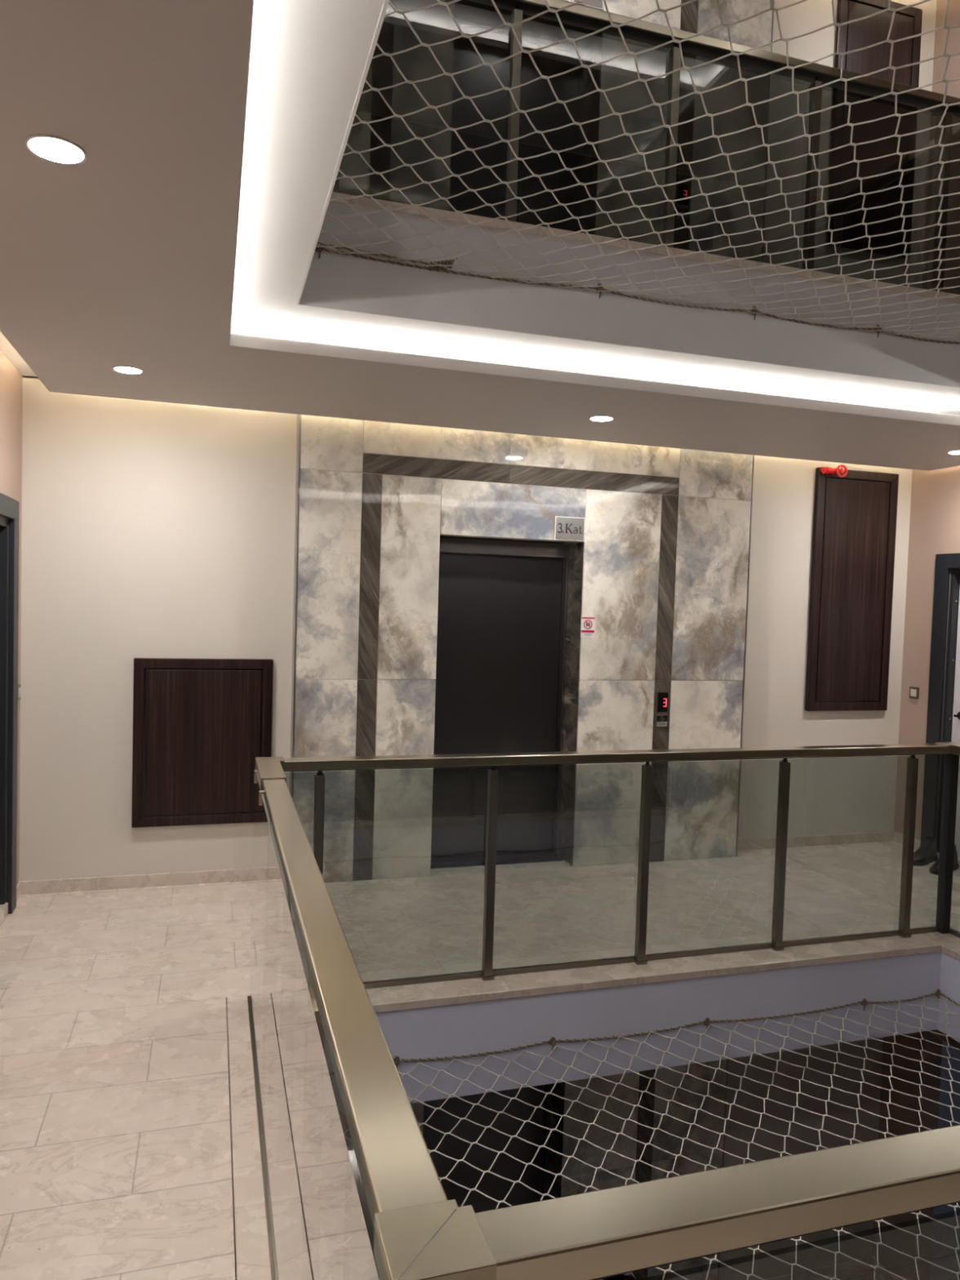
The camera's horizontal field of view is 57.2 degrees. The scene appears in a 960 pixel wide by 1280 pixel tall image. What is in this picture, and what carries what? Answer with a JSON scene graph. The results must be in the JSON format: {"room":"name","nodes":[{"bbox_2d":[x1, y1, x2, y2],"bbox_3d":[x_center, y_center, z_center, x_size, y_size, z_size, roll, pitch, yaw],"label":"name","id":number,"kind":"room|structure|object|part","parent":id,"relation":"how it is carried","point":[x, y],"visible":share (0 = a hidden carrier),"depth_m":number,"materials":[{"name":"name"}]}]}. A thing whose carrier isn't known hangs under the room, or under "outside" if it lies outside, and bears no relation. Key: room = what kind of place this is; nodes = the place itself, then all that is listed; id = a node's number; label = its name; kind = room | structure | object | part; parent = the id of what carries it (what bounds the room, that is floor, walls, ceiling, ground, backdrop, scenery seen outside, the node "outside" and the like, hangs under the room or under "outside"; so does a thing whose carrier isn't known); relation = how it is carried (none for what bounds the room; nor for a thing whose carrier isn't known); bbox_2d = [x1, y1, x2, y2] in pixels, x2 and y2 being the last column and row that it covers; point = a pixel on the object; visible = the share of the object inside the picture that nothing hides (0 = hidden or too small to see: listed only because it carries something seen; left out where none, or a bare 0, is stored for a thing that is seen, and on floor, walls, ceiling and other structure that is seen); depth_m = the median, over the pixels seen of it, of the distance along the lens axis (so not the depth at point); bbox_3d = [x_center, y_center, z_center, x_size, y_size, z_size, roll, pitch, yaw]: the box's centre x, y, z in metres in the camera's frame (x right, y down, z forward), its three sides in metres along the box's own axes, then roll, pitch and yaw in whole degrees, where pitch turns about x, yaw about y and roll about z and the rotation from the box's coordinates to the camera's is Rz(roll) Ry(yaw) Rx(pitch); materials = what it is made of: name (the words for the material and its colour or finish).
{"room":"elevator lobby","nodes":[
{"label":"elevator lobby","id":0,"kind":"room"},
{"bbox_2d":[0,350,22,884],"bbox_3d":[-1.651,0.225,1.812,0.150,3.192,5.960,1,3,-17],"label":"wall","id":1,"kind":"structure","parent":0,"point":[11,379],"depth_m":4.43,"materials":[{"name":"beige paint"}]},
{"bbox_2d":[0,492,19,926],"bbox_3d":[-2.261,0.367,3.945,0.132,2.085,1.135,1,3,-17],"label":"entrance door","id":2,"kind":"structure","parent":1,"relation":"in","point":[9,507],"depth_m":4.39,"materials":[{"name":"paint"}]},
{"bbox_3d":[-2.183,-0.623,3.916,0.032,0.099,0.915,1,3,-17],"label":"casing","id":3,"kind":"part","parent":2,"relation":"part of","materials":[{"name":"paint"}]},
{"bbox_3d":[-2.364,0.341,4.448,0.028,2.085,0.110,1,3,-17],"label":"casing","id":4,"kind":"part","parent":2,"relation":"part of","materials":[{"name":"paint"}]},
{"bbox_2d":[16,882,21,901],"bbox_3d":[-1.610,1.486,1.885,0.012,0.070,5.948,1,3,-17],"label":"baseboard","id":5,"kind":"structure","parent":1,"relation":"attached to","point":[18,886],"depth_m":4.67,"materials":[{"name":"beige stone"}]},
{"bbox_2d":[17,684,21,700],"bbox_3d":[-2.421,0.275,4.616,0.014,0.082,0.082,1,3,-17],"label":"light switch","id":6,"kind":"object","parent":1,"relation":"attached to","point":[19,685],"visible":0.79,"depth_m":4.61,"materials":[{"name":"white plastic"}]},
{"bbox_2d":[18,0,936,1279],"bbox_3d":[0.281,0.188,5.595,6.051,9.716,0.150,1,3,-17],"label":"wall","id":7,"kind":"structure","parent":0,"point":[149,529],"depth_m":4.96,"materials":[{"name":"beige paint"}]},
{"bbox_2d":[131,657,273,827],"bbox_3d":[-1.558,0.574,4.960,0.745,0.939,0.035,1,3,-17],"label":"wall panel","id":8,"kind":"object","parent":7,"relation":"attached to","point":[200,725],"visible":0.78,"depth_m":4.94,"materials":[{"name":"brown wood"}]},
{"bbox_2d":[18,831,893,894],"bbox_3d":[0.263,1.381,5.568,5.739,0.070,0.012,1,3,-17],"label":"baseboard","id":9,"kind":"structure","parent":7,"relation":"attached to","point":[37,886],"depth_m":4.99,"materials":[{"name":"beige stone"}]},
{"bbox_2d":[764,1255,871,1279],"bbox_3d":[0.166,4.569,5.708,5.739,0.070,0.012,1,3,-17],"label":"baseboard","id":10,"kind":"structure","parent":7,"relation":"attached to","point":[843,1266],"depth_m":6.43,"materials":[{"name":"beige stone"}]},
{"bbox_2d":[804,466,898,711],"bbox_3d":[2.615,-0.341,6.180,0.671,1.681,0.035,1,3,-17],"label":"cabinet door","id":11,"kind":"structure","parent":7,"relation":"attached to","point":[855,513],"depth_m":6.16,"materials":[{"name":"brown wood"}]},
{"bbox_2d":[820,464,847,477],"bbox_3d":[2.418,-1.158,6.038,0.179,0.086,0.097,1,3,-17],"label":"fire alarm","id":12,"kind":"object","parent":11,"relation":"attached to","point":[829,470],"visible":1,"depth_m":6.01,"materials":[{"name":"red plastic"}]},
{"bbox_2d":[835,0,922,87],"bbox_3d":[2.712,-3.529,6.041,0.671,1.681,0.035,1,3,-17],"label":"access panel","id":13,"kind":"object","parent":7,"relation":"attached to","point":[873,29],"visible":0.34,"depth_m":6.00,"materials":[{"name":"brown wood"}]},
{"bbox_2d":[0,840,959,1279],"bbox_3d":[1.131,1.592,2.731,5.751,0.050,5.960,1,3,-17],"label":"floor","id":14,"kind":"structure","parent":0,"point":[116,1162],"depth_m":3.82,"materials":[{"name":"beige tile"}]},
{"bbox_2d":[913,835,937,866],"bbox_3d":[2.964,1.407,5.885,0.296,0.154,0.116,0,3,-37],"label":"boot","id":15,"kind":"object","parent":14,"relation":"on","point":[926,854],"visible":0.87,"depth_m":5.87,"materials":[{"name":"black leather"}]},
{"bbox_2d":[928,844,959,875],"bbox_3d":[3.015,1.417,5.702,0.306,0.154,0.116,-1,3,-42],"label":"boot","id":16,"kind":"object","parent":14,"relation":"on","point":[934,869],"visible":0.42,"depth_m":5.68,"materials":[{"name":"black leather"}]},
{"bbox_2d":[0,0,959,471],"bbox_3d":[1.255,-1.092,2.626,5.503,0.048,5.480,1,3,-17],"label":"ceiling","id":17,"kind":"structure","parent":0,"point":[125,255],"depth_m":2.91,"materials":[{"name":"grey paint"}]},
{"bbox_2d":[24,133,87,164],"bbox_3d":[-0.956,-1.105,1.984,0.128,0.004,0.128,1,3,-17],"label":"recessed light","id":18,"kind":"object","parent":17,"relation":"in","point":[53,148],"visible":1,"depth_m":1.98,"materials":[{"name":"white paint"}]},
{"bbox_2d":[112,365,143,373],"bbox_3d":[-1.578,-1.210,3.943,0.128,0.004,0.128,1,3,-17],"label":"recessed light","id":19,"kind":"object","parent":17,"relation":"in","point":[123,369],"visible":1,"depth_m":3.94,"materials":[{"name":"white paint"}]},
{"bbox_2d":[589,415,613,421],"bbox_3d":[0.645,-1.175,4.670,0.128,0.004,0.128,1,3,-17],"label":"recessed light","id":20,"kind":"object","parent":17,"relation":"in","point":[600,418],"visible":1,"depth_m":4.66,"materials":[{"name":"white paint"}]},
{"bbox_2d":[947,450,959,454],"bbox_3d":[2.900,-1.134,5.316,0.128,0.004,0.128,1,3,-17],"label":"recessed light","id":21,"kind":"object","parent":17,"relation":"in","point":[953,452],"visible":1,"depth_m":5.33,"materials":[{"name":"white paint"}]},
{"bbox_2d":[0,0,959,415],"bbox_3d":[1.221,-1.380,2.601,5.751,0.382,5.960,1,3,-17],"label":"light","id":22,"kind":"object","parent":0,"point":[308,58],"depth_m":2.90,"materials":[{"name":"white paint"}]},
{"bbox_2d":[230,332,959,416],"bbox_3d":[1.257,-1.152,2.624,5.183,0.072,5.160,1,3,-17],"label":"ceiling","id":23,"kind":"structure","parent":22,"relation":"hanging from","point":[231,332],"depth_m":4.19,"materials":[{"name":"white paint"}]},
{"bbox_2d":[293,0,773,1279],"bbox_3d":[0.321,0.039,5.500,2.913,9.144,0.240,1,3,-17],"label":"wall","id":24,"kind":"structure","parent":0,"point":[660,566],"depth_m":5.49,"materials":[{"name":"stone"}]},
{"bbox_2d":[288,413,301,799],"bbox_3d":[-1.061,0.018,5.025,0.008,2.760,0.143,1,3,-17],"label":"trim","id":25,"kind":"structure","parent":24,"relation":"attached to","point":[299,416],"depth_m":4.98,"materials":[{"name":"grey metal"}]},
{"bbox_2d":[422,1084,551,1212],"bbox_3d":[-0.012,3.498,5.789,0.960,2.210,0.165,1,3,-17],"label":"elevator","id":26,"kind":"object","parent":24,"relation":"attached to","point":[491,1185],"visible":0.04,"depth_m":5.80,"materials":[{"name":"metal"}]},
{"bbox_3d":[-0.205,3.612,5.714,0.470,1.942,0.012,1,3,-17],"label":"door panel","id":27,"kind":"part","parent":26,"relation":"part of","materials":[{"name":"metal"}]},
{"bbox_3d":[0.203,3.618,5.862,0.434,1.942,0.012,1,3,-17],"label":"door panel","id":28,"kind":"part","parent":26,"relation":"part of","materials":[{"name":"metal"}]},
{"bbox_3d":[-0.033,3.490,5.858,0.960,2.200,0.020,1,3,-17],"label":"shaft panel","id":29,"kind":"part","parent":26,"relation":"part of","materials":[{"name":"black plastic"}]},
{"bbox_2d":[430,536,569,865],"bbox_3d":[0.085,0.311,5.649,0.960,2.210,0.165,1,3,-17],"label":"elevator","id":30,"kind":"object","parent":24,"relation":"attached to","point":[502,606],"visible":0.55,"depth_m":5.64,"materials":[{"name":"metal"}]},
{"bbox_3d":[-0.108,0.424,5.574,0.470,1.942,0.012,1,3,-17],"label":"door panel","id":31,"kind":"part","parent":30,"relation":"part of","materials":[{"name":"metal"}]},
{"bbox_3d":[0.061,1.408,5.667,0.920,0.016,0.090,1,3,-17],"label":"sill","id":32,"kind":"part","parent":30,"relation":"part of","materials":[{"name":"grey metal"}]},
{"bbox_3d":[0.300,0.430,5.722,0.434,1.942,0.012,1,3,-17],"label":"door panel","id":33,"kind":"part","parent":30,"relation":"part of","materials":[{"name":"metal"}]},
{"bbox_2d":[554,515,585,541],"bbox_3d":[0.553,-0.683,5.403,0.196,0.144,0.007,1,3,-17],"label":"plaque","id":34,"kind":"object","parent":24,"relation":"attached to","point":[566,528],"visible":1,"depth_m":5.40,"materials":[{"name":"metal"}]},
{"bbox_2d":[580,616,595,637],"bbox_3d":[0.672,-0.080,5.473,0.094,0.132,0.004,1,3,-17],"label":"warning sticker","id":35,"kind":"object","parent":24,"relation":"attached to","point":[588,623],"visible":1,"depth_m":5.47,"materials":[{"name":"white paper"}]},
{"bbox_2d":[573,0,603,9],"bbox_3d":[0.650,-3.870,5.263,0.196,0.144,0.007,1,3,-17],"label":"plaque","id":36,"kind":"object","parent":24,"relation":"attached to","point":[598,4],"visible":1,"depth_m":5.27,"materials":[{"name":"plastic"}]},
{"bbox_2d":[655,692,668,726],"bbox_3d":[1.171,0.445,5.645,0.082,0.222,0.018,1,3,-17],"label":"panel","id":37,"kind":"object","parent":24,"relation":"attached to","point":[662,698],"visible":1,"depth_m":5.64,"materials":[{"name":"brown metal"}]},
{"bbox_2d":[717,1058,728,1279],"bbox_3d":[1.636,3.253,6.017,0.006,2.760,0.143,1,3,-17],"label":"trim","id":38,"kind":"structure","parent":24,"relation":"attached to","point":[726,1059],"depth_m":5.95,"materials":[{"name":"grey metal"}]},
{"bbox_2d":[735,455,754,857],"bbox_3d":[1.733,0.065,5.877,0.006,2.760,0.143,1,3,-17],"label":"trim","id":39,"kind":"structure","parent":24,"relation":"attached to","point":[753,455],"depth_m":5.81,"materials":[{"name":"grey metal"}]},
{"bbox_2d":[770,0,774,52],"bbox_3d":[1.830,-3.122,5.738,0.006,2.760,0.143,1,3,-17],"label":"trim","id":40,"kind":"structure","parent":24,"relation":"attached to","point":[773,0],"depth_m":5.63,"materials":[{"name":"grey metal"}]},
{"bbox_2d":[296,0,959,387],"bbox_3d":[1.228,-1.387,2.606,3.249,0.401,2.541,1,3,-17],"label":"slab edge","id":41,"kind":"structure","parent":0,"point":[333,281],"depth_m":3.72,"materials":[{"name":"grey paint"}]},
{"bbox_2d":[314,0,959,344],"bbox_3d":[1.228,-1.397,2.612,3.238,0.087,2.541,1,3,-17],"label":"safety net","id":42,"kind":"object","parent":41,"relation":"attached to","point":[434,266],"visible":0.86,"depth_m":2.71,"materials":[{"name":"white fabric"}]},
{"bbox_2d":[329,191,959,302],"bbox_3d":[1.235,-1.605,2.597,3.659,0.036,2.921,1,3,-17],"label":"trim","id":43,"kind":"structure","parent":41,"relation":"attached to","point":[363,202],"depth_m":3.72,"materials":[{"name":"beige stone"}]},
{"bbox_2d":[332,0,959,294],"bbox_3d":[1.268,-2.118,2.600,3.549,0.990,2.847,1,3,-17],"label":"railing","id":44,"kind":"object","parent":43,"relation":"on","point":[435,24],"visible":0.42,"depth_m":3.89,"materials":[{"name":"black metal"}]},
{"bbox_3d":[-0.571,-2.178,3.478,0.038,0.918,0.038,1,3,-17],"label":"post","id":45,"kind":"part","parent":44,"relation":"part of","materials":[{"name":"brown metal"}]},
{"bbox_3d":[-0.221,-2.182,3.606,0.741,0.920,0.008,1,3,-17],"label":"glass panel","id":46,"kind":"part","parent":44,"relation":"part of","materials":[{"name":"clear glass"}]},
{"bbox_3d":[0.141,-2.166,3.696,0.038,0.918,0.038,1,3,-17],"label":"post","id":47,"kind":"part","parent":44,"relation":"part of","materials":[{"name":"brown metal"}]},
{"bbox_3d":[0.490,-2.170,3.823,0.738,0.920,0.008,1,3,-17],"label":"glass panel","id":48,"kind":"part","parent":44,"relation":"part of","materials":[{"name":"clear glass"}]},
{"bbox_3d":[0.851,-2.154,3.912,0.038,0.918,0.038,1,3,-17],"label":"post","id":49,"kind":"part","parent":44,"relation":"part of","materials":[{"name":"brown metal"}]},
{"bbox_3d":[0.889,-2.658,3.899,3.427,0.040,0.078,1,3,-17],"label":"handrail","id":50,"kind":"part","parent":44,"relation":"part of","materials":[{"name":"beige metal"}]},
{"bbox_3d":[1.198,-2.158,4.039,0.734,0.920,0.008,1,3,-17],"label":"glass panel","id":51,"kind":"part","parent":44,"relation":"part of","materials":[{"name":"clear glass"}]},
{"bbox_3d":[1.556,-2.142,4.128,0.038,0.918,0.038,1,3,-17],"label":"post","id":52,"kind":"part","parent":44,"relation":"part of","materials":[{"name":"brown metal"}]},
{"bbox_3d":[1.914,-2.145,4.257,0.756,0.920,0.008,1,3,-17],"label":"glass panel","id":53,"kind":"part","parent":44,"relation":"part of","materials":[{"name":"clear glass"}]},
{"bbox_3d":[2.283,-2.129,4.349,0.038,0.918,0.038,1,3,-17],"label":"post","id":54,"kind":"part","parent":44,"relation":"part of","materials":[{"name":"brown metal"}]},
{"bbox_3d":[2.382,-2.137,4.400,0.215,0.920,0.008,1,3,-17],"label":"glass panel","id":55,"kind":"part","parent":44,"relation":"part of","materials":[{"name":"clear glass"}]},
{"bbox_2d":[324,951,959,1113],"bbox_3d":[1.131,1.800,2.746,3.249,0.401,2.541,1,3,-17],"label":"wall","id":56,"kind":"structure","parent":0,"point":[479,1027],"depth_m":3.96,"materials":[{"name":"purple paint"}]},
{"bbox_2d":[226,931,959,1279],"bbox_3d":[1.138,1.582,2.736,3.659,0.036,2.921,1,3,-17],"label":"trim","id":57,"kind":"structure","parent":56,"relation":"attached to","point":[252,1261],"depth_m":3.75,"materials":[{"name":"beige stone"}]},
{"bbox_2d":[247,742,959,1279],"bbox_3d":[1.172,1.069,2.740,3.549,0.990,2.847,1,3,-17],"label":"railing","id":58,"kind":"object","parent":57,"relation":"on","point":[390,1215],"visible":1,"depth_m":1.26,"materials":[{"name":"beige metal"}]},
{"bbox_3d":[-0.783,1.002,3.110,0.008,0.956,0.952,1,3,-17],"label":"glass panel","id":59,"kind":"part","parent":58,"relation":"part of","materials":[{"name":"clear glass"}]},
{"bbox_3d":[-0.537,1.529,2.245,0.008,0.011,2.817,1,3,-17],"label":"rail","id":60,"kind":"part","parent":58,"relation":"part of","materials":[{"name":"brown metal"}]},
{"bbox_3d":[-0.750,1.026,3.181,0.038,0.918,0.038,1,3,-17],"label":"post","id":61,"kind":"part","parent":58,"relation":"part of","materials":[{"name":"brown metal"}]},
{"bbox_3d":[-0.558,1.060,2.550,0.038,0.918,0.038,1,3,-17],"label":"post","id":62,"kind":"part","parent":58,"relation":"part of","materials":[{"name":"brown metal"}]},
{"bbox_3d":[-0.366,1.093,1.920,0.038,0.918,0.038,1,3,-17],"label":"post","id":63,"kind":"part","parent":58,"relation":"part of","materials":[{"name":"brown metal"}]},
{"bbox_3d":[-0.668,1.010,3.618,0.038,0.918,0.038,1,3,-17],"label":"post","id":64,"kind":"part","parent":58,"relation":"part of","materials":[{"name":"brown metal"}]},
{"bbox_3d":[-0.376,1.073,1.771,0.008,0.956,1.843,1,3,-17],"label":"glass panel","id":65,"kind":"part","parent":58,"relation":"part of","materials":[{"name":"clear glass"}]},
{"bbox_3d":[-0.455,0.572,2.219,0.078,0.040,2.739,1,3,-17],"label":"handrail","id":66,"kind":"part","parent":58,"relation":"part of","materials":[{"name":"beige metal"}]},
{"bbox_3d":[-0.174,1.127,1.289,0.038,0.918,0.038,1,3,-17],"label":"post","id":67,"kind":"part","parent":58,"relation":"part of","materials":[{"name":"brown metal"}]},
{"bbox_3d":[-0.318,1.006,3.745,0.741,0.920,0.008,1,3,-17],"label":"glass panel","id":68,"kind":"part","parent":58,"relation":"part of","materials":[{"name":"clear glass"}]},
{"bbox_3d":[0.044,1.022,3.835,0.038,0.918,0.038,1,3,-17],"label":"post","id":69,"kind":"part","parent":58,"relation":"part of","materials":[{"name":"brown metal"}]},
{"bbox_3d":[0.393,1.018,3.962,0.738,0.920,0.008,1,3,-17],"label":"glass panel","id":70,"kind":"part","parent":58,"relation":"part of","materials":[{"name":"clear glass"}]},
{"bbox_3d":[0.736,1.481,4.091,3.443,0.023,0.020,1,3,-17],"label":"rail","id":71,"kind":"part","parent":58,"relation":"part of","materials":[{"name":"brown metal"}]},
{"bbox_3d":[0.792,0.530,4.039,3.427,0.040,0.078,1,3,-17],"label":"handrail","id":72,"kind":"part","parent":58,"relation":"part of","materials":[{"name":"beige metal"}]},
{"bbox_3d":[0.132,1.149,0.986,0.038,0.918,0.038,1,3,-17],"label":"post","id":73,"kind":"part","parent":58,"relation":"part of","materials":[{"name":"brown metal"}]},
{"bbox_3d":[0.754,1.034,4.052,0.038,0.918,0.038,1,3,-17],"label":"post","id":74,"kind":"part","parent":58,"relation":"part of","materials":[{"name":"brown metal"}]},
{"bbox_3d":[1.593,0.670,1.405,3.427,0.040,0.078,1,3,-17],"label":"handrail","id":75,"kind":"part","parent":58,"relation":"part of","materials":[{"name":"beige metal"}]},
{"bbox_3d":[1.101,1.030,4.178,0.734,0.920,0.008,1,3,-17],"label":"glass panel","id":76,"kind":"part","parent":58,"relation":"part of","materials":[{"name":"clear glass"}]},
{"bbox_3d":[1.460,1.046,4.267,0.038,0.918,0.038,1,3,-17],"label":"post","id":77,"kind":"part","parent":58,"relation":"part of","materials":[{"name":"brown metal"}]},
{"bbox_3d":[1.817,1.042,4.397,0.756,0.920,0.008,1,3,-17],"label":"glass panel","id":78,"kind":"part","parent":58,"relation":"part of","materials":[{"name":"clear glass"}]},
{"bbox_3d":[2.186,1.058,4.489,0.038,0.918,0.038,1,3,-17],"label":"post","id":79,"kind":"part","parent":58,"relation":"part of","materials":[{"name":"brown metal"}]},
{"bbox_3d":[2.424,1.050,4.563,0.048,0.945,0.048,1,3,-17],"label":"corner post","id":80,"kind":"part","parent":58,"relation":"part of","materials":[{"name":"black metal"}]},
{"bbox_3d":[2.840,1.581,3.275,0.020,0.023,2.757,1,3,-17],"label":"rail","id":81,"kind":"part","parent":58,"relation":"part of","materials":[{"name":"brown metal"}]},
{"bbox_2d":[328,988,959,1279],"bbox_3d":[1.129,1.825,2.753,3.238,0.073,2.541,1,3,-17],"label":"safety net","id":82,"kind":"object","parent":56,"relation":"attached to","point":[938,992],"visible":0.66,"depth_m":3.48,"materials":[{"name":"white fabric"}]},
{"bbox_2d":[808,1263,885,1279],"bbox_3d":[1.034,4.779,2.871,5.751,0.050,5.960,1,3,-17],"label":"floor","id":83,"kind":"structure","parent":0,"point":[866,1273],"depth_m":6.44,"materials":[{"name":"beige stone"}]},
{"bbox_2d":[871,0,959,1279],"bbox_3d":[3.993,0.321,3.534,0.150,9.576,5.960,1,3,-17],"label":"wall","id":84,"kind":"structure","parent":0,"point":[935,508],"depth_m":6.19,"materials":[{"name":"beige paint"}]},
{"bbox_2d":[871,1256,896,1279],"bbox_3d":[3.782,4.767,3.700,0.012,0.070,5.948,1,3,-17],"label":"baseboard","id":85,"kind":"structure","parent":84,"relation":"attached to","point":[887,1276],"depth_m":6.44,"materials":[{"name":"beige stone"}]},
{"bbox_2d":[893,831,920,848],"bbox_3d":[3.879,1.579,3.560,0.012,0.070,5.948,1,3,-17],"label":"baseboard","id":86,"kind":"structure","parent":84,"relation":"attached to","point":[898,837],"depth_m":6.33,"materials":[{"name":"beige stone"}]},
{"bbox_2d":[909,686,919,699],"bbox_3d":[3.080,0.375,6.242,0.014,0.082,0.082,1,3,-17],"label":"light switch","id":87,"kind":"object","parent":84,"relation":"attached to","point":[913,691],"visible":1,"depth_m":6.23,"materials":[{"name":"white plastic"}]},
{"bbox_2d":[920,552,959,865],"bbox_3d":[3.325,0.473,5.574,0.132,2.070,1.130,1,3,-17],"label":"entrance door","id":88,"kind":"structure","parent":84,"relation":"in","point":[950,731],"depth_m":5.99,"materials":[{"name":"paint"}]},
{"bbox_3d":[3.307,-0.511,5.516,0.032,0.099,0.910,1,3,-17],"label":"casing","id":89,"kind":"part","parent":88,"relation":"part of","materials":[{"name":"paint"}]},
{"bbox_3d":[3.218,0.511,5.876,0.060,0.051,0.126,1,3,-17],"label":"handle","id":90,"kind":"part","parent":88,"relation":"part of","materials":[{"name":"black plastic"}]}
]}

